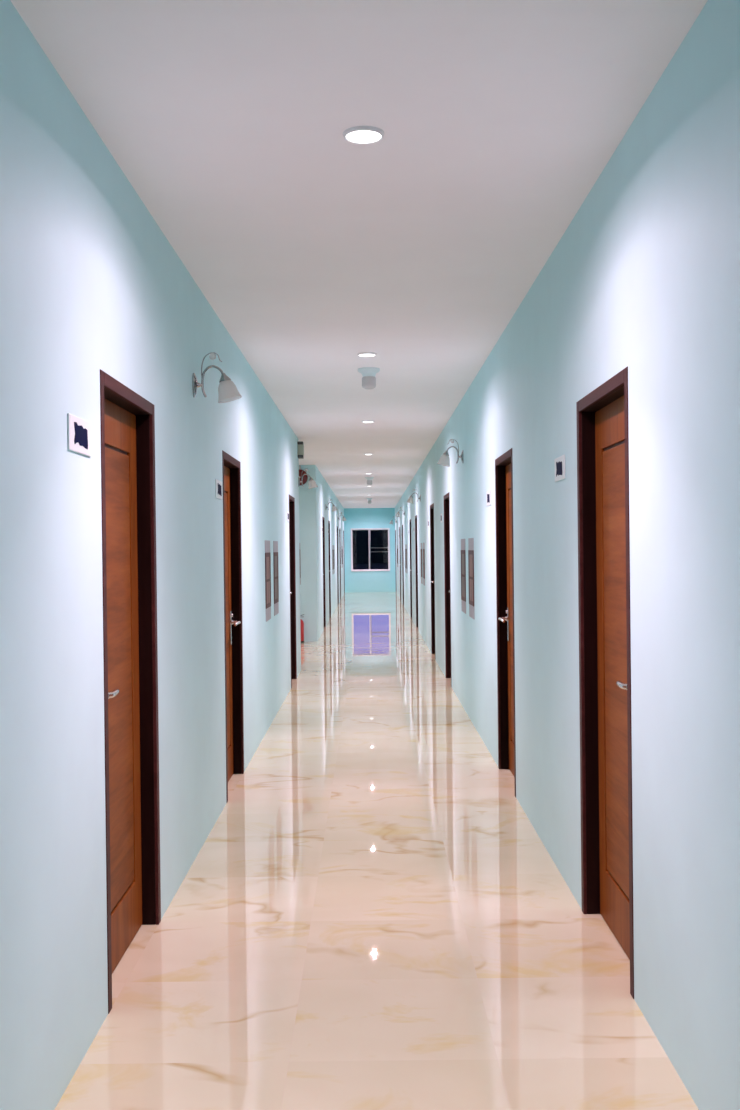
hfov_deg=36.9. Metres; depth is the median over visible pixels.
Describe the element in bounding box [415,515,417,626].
door
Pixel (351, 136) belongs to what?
diffuser
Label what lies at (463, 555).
picture frame
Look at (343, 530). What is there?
door
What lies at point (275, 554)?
picture frame
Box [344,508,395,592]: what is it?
wall
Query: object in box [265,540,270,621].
framed panel
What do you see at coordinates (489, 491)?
plate
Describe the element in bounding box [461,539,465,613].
framed panel
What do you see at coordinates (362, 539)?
treeline
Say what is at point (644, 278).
wall
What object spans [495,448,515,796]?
door
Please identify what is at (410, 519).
door
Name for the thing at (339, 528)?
door
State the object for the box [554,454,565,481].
plate
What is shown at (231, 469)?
door
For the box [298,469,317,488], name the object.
wall sconce
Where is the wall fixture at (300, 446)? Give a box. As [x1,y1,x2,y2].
[297,441,303,458]
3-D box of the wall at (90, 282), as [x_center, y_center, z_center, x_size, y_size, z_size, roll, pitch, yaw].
[-0.915,-0.022,16.732,0.130,2.800,40.463,-1,0,0]
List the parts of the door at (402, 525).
casing, frame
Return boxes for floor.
[54,592,698,1109]
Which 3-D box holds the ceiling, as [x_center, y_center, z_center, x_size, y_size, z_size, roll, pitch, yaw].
[-0.900,-1.497,16.722,3.705,0.150,40.723,-1,0,0]
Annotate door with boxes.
[100,369,160,1013]
[222,450,243,801]
[289,495,296,687]
[322,517,325,626]
[328,521,330,619]
[337,527,338,603]
[339,528,340,598]
[343,530,344,592]
[395,530,396,592]
[399,527,400,599]
[402,525,403,604]
[409,519,411,617]
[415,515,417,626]
[430,503,435,659]
[444,493,451,686]
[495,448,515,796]
[576,367,633,998]
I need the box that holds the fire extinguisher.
[300,614,303,642]
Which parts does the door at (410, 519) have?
frame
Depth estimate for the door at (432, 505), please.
15.33 m
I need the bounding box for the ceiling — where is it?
[10,0,707,507]
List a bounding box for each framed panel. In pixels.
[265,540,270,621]
[273,541,278,615]
[421,543,422,583]
[423,543,424,584]
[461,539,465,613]
[468,538,474,618]
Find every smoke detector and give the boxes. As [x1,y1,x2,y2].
[358,367,379,388]
[365,477,373,484]
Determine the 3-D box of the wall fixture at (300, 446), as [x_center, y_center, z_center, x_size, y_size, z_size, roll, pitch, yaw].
[-0.830,-1.256,13.302,0.070,0.196,0.140,-1,0,0]
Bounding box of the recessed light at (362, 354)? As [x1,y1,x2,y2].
[357,352,376,356]
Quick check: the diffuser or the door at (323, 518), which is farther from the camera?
the door at (323, 518)
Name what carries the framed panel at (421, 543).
attached to the wall at (644, 278)
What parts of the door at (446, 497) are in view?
frame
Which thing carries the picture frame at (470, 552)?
on the framed panel at (470, 540)
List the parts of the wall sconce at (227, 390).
wall plate, arm, lamp shade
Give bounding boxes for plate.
[67,413,90,456]
[215,479,221,499]
[487,490,490,505]
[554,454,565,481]
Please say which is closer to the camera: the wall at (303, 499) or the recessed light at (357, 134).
the recessed light at (357, 134)
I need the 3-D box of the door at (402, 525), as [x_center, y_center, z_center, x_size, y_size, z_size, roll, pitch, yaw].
[0.902,0.260,28.252,0.133,2.050,0.880,-1,0,0]
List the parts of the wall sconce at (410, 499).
lamp shade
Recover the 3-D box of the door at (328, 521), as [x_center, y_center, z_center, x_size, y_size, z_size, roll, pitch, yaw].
[-0.905,0.312,23.257,0.133,2.050,0.880,-1,0,0]
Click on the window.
(388, 529)
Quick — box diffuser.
[346,131,380,141]
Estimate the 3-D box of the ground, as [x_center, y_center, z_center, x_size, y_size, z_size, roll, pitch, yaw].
[0.008,1.089,88.790,120.000,0.250,102.437,-1,0,0]
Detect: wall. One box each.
[0,0,344,1109]
[299,465,308,641]
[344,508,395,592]
[395,0,739,1109]
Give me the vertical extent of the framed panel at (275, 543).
0.660 m
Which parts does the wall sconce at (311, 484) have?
lamp shade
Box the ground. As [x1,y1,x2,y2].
[353,563,387,569]
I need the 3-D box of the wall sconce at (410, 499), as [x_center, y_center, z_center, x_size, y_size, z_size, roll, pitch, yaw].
[0.711,-0.961,18.143,0.236,0.246,0.120,-1,0,0]
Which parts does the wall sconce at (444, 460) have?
lamp shade, arm, wall plate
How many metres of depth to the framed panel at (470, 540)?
9.18 m
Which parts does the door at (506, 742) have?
lever, frame, handle, panel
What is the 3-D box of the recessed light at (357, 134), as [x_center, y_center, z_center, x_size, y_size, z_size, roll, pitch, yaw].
[-0.020,-1.343,3.555,0.134,0.012,0.134,-1,0,0]
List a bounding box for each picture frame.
[265,552,270,608]
[273,552,278,603]
[461,550,465,601]
[468,550,473,605]
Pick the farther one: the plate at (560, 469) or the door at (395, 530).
the door at (395, 530)
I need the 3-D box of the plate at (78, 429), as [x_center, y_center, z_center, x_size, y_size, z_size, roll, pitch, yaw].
[-0.851,-0.350,3.256,0.007,0.104,0.250,-1,0,0]
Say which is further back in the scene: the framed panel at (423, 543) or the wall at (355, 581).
the wall at (355, 581)
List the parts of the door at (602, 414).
frame, panel, lever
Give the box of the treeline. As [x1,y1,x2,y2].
[352,530,387,563]
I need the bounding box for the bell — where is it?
[299,465,307,484]
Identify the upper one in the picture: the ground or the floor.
the ground
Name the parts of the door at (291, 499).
frame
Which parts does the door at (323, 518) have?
frame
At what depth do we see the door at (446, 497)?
12.47 m
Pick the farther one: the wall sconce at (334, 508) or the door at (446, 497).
the wall sconce at (334, 508)
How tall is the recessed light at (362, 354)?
0.012 m
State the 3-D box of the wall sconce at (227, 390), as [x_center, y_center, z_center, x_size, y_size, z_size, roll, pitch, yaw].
[-0.742,-0.864,5.400,0.236,0.246,0.120,-1,0,0]
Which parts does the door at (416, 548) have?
frame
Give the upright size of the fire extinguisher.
0.440 m
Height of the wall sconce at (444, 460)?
0.246 m
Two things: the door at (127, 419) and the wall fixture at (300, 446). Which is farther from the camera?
the wall fixture at (300, 446)
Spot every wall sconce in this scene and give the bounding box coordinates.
[192,352,241,402]
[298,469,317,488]
[326,499,336,510]
[407,489,420,503]
[437,439,463,466]
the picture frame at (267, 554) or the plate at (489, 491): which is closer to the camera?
the plate at (489, 491)
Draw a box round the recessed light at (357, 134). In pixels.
[343,126,383,143]
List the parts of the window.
sash, sash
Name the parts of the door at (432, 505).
frame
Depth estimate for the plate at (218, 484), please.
6.21 m
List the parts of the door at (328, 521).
frame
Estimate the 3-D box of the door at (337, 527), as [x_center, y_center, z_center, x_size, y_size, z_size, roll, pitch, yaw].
[-0.905,0.275,29.084,0.133,2.050,0.880,-1,0,0]
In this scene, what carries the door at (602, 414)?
in the wall at (644, 278)
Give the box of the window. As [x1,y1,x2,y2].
[351,528,389,570]
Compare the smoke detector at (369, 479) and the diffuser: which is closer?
the diffuser
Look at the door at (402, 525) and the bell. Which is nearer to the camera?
the bell
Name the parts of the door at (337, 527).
frame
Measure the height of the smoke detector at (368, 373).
0.150 m
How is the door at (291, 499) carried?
in the wall at (90, 282)
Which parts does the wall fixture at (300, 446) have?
casing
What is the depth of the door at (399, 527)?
31.37 m

